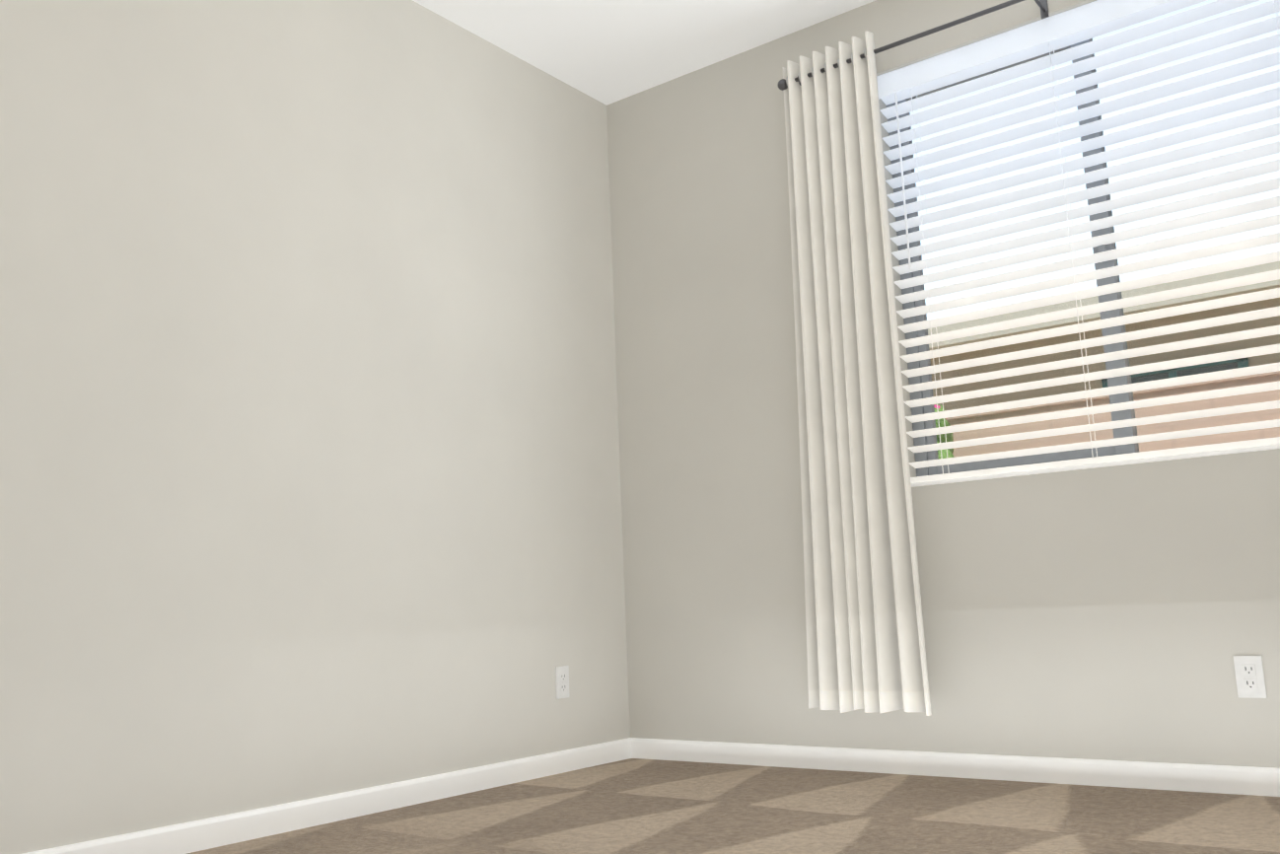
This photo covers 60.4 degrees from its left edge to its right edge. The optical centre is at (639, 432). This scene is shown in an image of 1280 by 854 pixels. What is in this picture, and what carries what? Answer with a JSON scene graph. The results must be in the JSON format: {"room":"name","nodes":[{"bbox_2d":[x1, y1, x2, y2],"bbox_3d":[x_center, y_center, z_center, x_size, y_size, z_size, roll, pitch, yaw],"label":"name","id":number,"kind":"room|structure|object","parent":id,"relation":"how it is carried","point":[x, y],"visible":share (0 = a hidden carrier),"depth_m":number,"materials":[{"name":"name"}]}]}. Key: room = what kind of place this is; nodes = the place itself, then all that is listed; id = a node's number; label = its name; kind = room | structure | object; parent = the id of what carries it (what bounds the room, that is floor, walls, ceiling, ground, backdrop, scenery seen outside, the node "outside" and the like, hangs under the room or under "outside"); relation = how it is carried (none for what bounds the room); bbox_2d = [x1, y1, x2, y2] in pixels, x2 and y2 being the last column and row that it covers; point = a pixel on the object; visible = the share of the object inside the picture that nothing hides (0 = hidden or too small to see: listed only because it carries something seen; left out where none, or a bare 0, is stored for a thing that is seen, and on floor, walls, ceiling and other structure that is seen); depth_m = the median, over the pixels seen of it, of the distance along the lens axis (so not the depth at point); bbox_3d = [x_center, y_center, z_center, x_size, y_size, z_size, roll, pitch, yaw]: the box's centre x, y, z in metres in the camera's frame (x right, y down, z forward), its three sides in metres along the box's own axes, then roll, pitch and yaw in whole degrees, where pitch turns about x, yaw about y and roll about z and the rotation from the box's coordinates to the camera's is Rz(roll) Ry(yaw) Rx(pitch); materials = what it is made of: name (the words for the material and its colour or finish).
{"room":"empty bedroom","nodes":[
{"label":"empty bedroom","id":0,"kind":"room"},
{"bbox_2d":[0,0,630,853],"bbox_3d":[-1.421,-0.275,2.947,0.160,2.740,4.520,-9,-11,36],"label":"wall","id":1,"kind":"structure","parent":0,"point":[310,473],"depth_m":3.28,"materials":[{"name":"paint"}]},
{"bbox_2d":[22,737,631,853],"bbox_3d":[-1.299,1.029,2.684,0.014,0.075,4.200,-9,-11,36],"label":"baseboard","id":2,"kind":"structure","parent":1,"relation":"attached to","point":[205,833],"depth_m":3.22,"materials":[{"name":"white wood"}]},
{"bbox_2d":[555,665,568,699],"bbox_3d":[-0.287,0.926,4.074,0.009,0.115,0.070,-9,-11,36],"label":"electrical outlet","id":3,"kind":"object","parent":1,"relation":"attached to","point":[561,673],"depth_m":4.07,"materials":[{"name":"white plastic"}]},
{"bbox_2d":[412,0,875,105],"bbox_3d":[0.043,-1.929,2.046,3.980,0.120,4.520,-9,-11,36],"label":"ceiling","id":4,"kind":"structure","parent":0,"point":[606,52],"depth_m":4.18,"materials":[{"name":"paint"}]},
{"bbox_2d":[186,758,1279,853],"bbox_3d":[0.157,0.892,1.591,3.980,0.120,4.520,-9,-11,36],"label":"floor","id":5,"kind":"structure","parent":0,"point":[636,806],"depth_m":2.97,"materials":[{"name":"carpet"}]},
{"bbox_2d":[606,0,1279,768],"bbox_3d":[1.415,-0.293,3.542,3.660,2.740,0.160,-9,-11,36],"label":"wall","id":6,"kind":"structure","parent":0,"point":[1121,613],"depth_m":3.98,"materials":[{"name":"paint"}]},
{"bbox_2d":[777,0,1049,90],"bbox_3d":[1.305,-1.409,3.601,1.918,0.070,0.111,-9,-11,36],"label":"curtain rod","id":7,"kind":"object","parent":6,"relation":"attached to","point":[783,86],"visible":0.62,"depth_m":3.75,"materials":[{"name":"grey metal"}]},
{"bbox_2d":[782,31,931,715],"bbox_3d":[0.721,-0.230,3.850,0.454,2.361,0.097,-9,-11,36],"label":"curtain","id":8,"kind":"object","parent":7,"relation":"hanging from","point":[866,650],"visible":1,"depth_m":3.83,"materials":[{"name":"fabric"}]},
{"bbox_2d":[785,47,866,85],"bbox_3d":[0.686,-1.327,4.019,0.325,0.050,0.051,-9,-11,36],"label":"grommet","id":9,"kind":"object","parent":8,"relation":"attached to","point":[865,53],"visible":0.29,"depth_m":4.00,"materials":[{"name":"silver metal"}]},
{"bbox_2d":[631,737,1279,796],"bbox_3d":[1.416,1.012,3.261,3.632,0.075,0.014,-9,-11,36],"label":"baseboard","id":10,"kind":"structure","parent":6,"relation":"attached to","point":[1237,780],"depth_m":3.49,"materials":[{"name":"white wood"}]},
{"bbox_2d":[886,0,1279,476],"bbox_3d":[1.502,-0.631,3.571,1.390,1.510,0.070,-9,-11,36],"label":"window","id":11,"kind":"structure","parent":6,"relation":"in","point":[1130,431],"depth_m":3.61,"materials":[{"name":"plastic"}]},
{"bbox_2d":[876,0,1279,483],"bbox_3d":[1.458,-0.647,3.516,1.382,1.490,0.080,-9,-11,36],"label":"window blinds","id":12,"kind":"object","parent":11,"relation":"attached to","point":[1089,21],"visible":0.9,"depth_m":3.54,"materials":[{"name":"white plastic"}]},
{"bbox_2d":[911,443,1279,487],"bbox_3d":[1.487,0.100,3.394,1.390,0.013,0.117,-9,-11,36],"label":"window sill","id":13,"kind":"structure","parent":6,"relation":"attached to","point":[1139,461],"depth_m":3.37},
{"bbox_2d":[1233,655,1267,698],"bbox_3d":[1.708,0.686,3.084,0.070,0.115,0.009,-9,-11,36],"label":"electrical outlet","id":14,"kind":"object","parent":6,"relation":"attached to","point":[1249,676],"depth_m":3.08,"materials":[{"name":"white plastic"}]},
{"label":"outside","id":15,"kind":"structure","parent":0,"visible":0},
{"bbox_3d":[4.337,1.686,6.764,22.000,0.130,8.810,-9,-11,36],"label":"yard","id":16,"kind":"structure","parent":15,"visible":0},
{"bbox_2d":[933,404,954,459],"bbox_3d":[1.230,0.663,5.935,1.536,1.896,1.152,-9,-11,36],"label":"bush","id":17,"kind":"object","parent":16,"relation":"on","point":[948,436],"depth_m":6.04,"materials":[{"name":"green plant"}]},
{"bbox_2d":[929,297,1279,410],"bbox_3d":[4.376,0.365,7.103,22.000,2.580,0.300,-9,-11,36],"label":"house","id":18,"kind":"structure","parent":16,"relation":"on","point":[1072,371],"depth_m":7.92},
{"bbox_2d":[927,261,1279,350],"bbox_3d":[4.255,-1.017,7.237,22.000,0.200,0.520,-9,-11,36],"label":"fascia","id":19,"kind":"object","parent":18,"relation":"attached to","point":[1126,294],"depth_m":7.59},
{"bbox_2d":[1101,356,1249,387],"bbox_3d":[3.671,0.043,7.474,0.920,1.050,0.030,-9,-11,36],"label":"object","id":20,"kind":"structure","parent":18,"relation":"attached to","point":[1237,364],"depth_m":7.49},
{"bbox_2d":[946,370,1279,457],"bbox_3d":[3.110,0.552,5.357,22.000,1.755,0.170,-9,-11,36],"label":"fence","id":21,"kind":"object","parent":16,"relation":"on","point":[1238,436],"depth_m":5.69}
]}

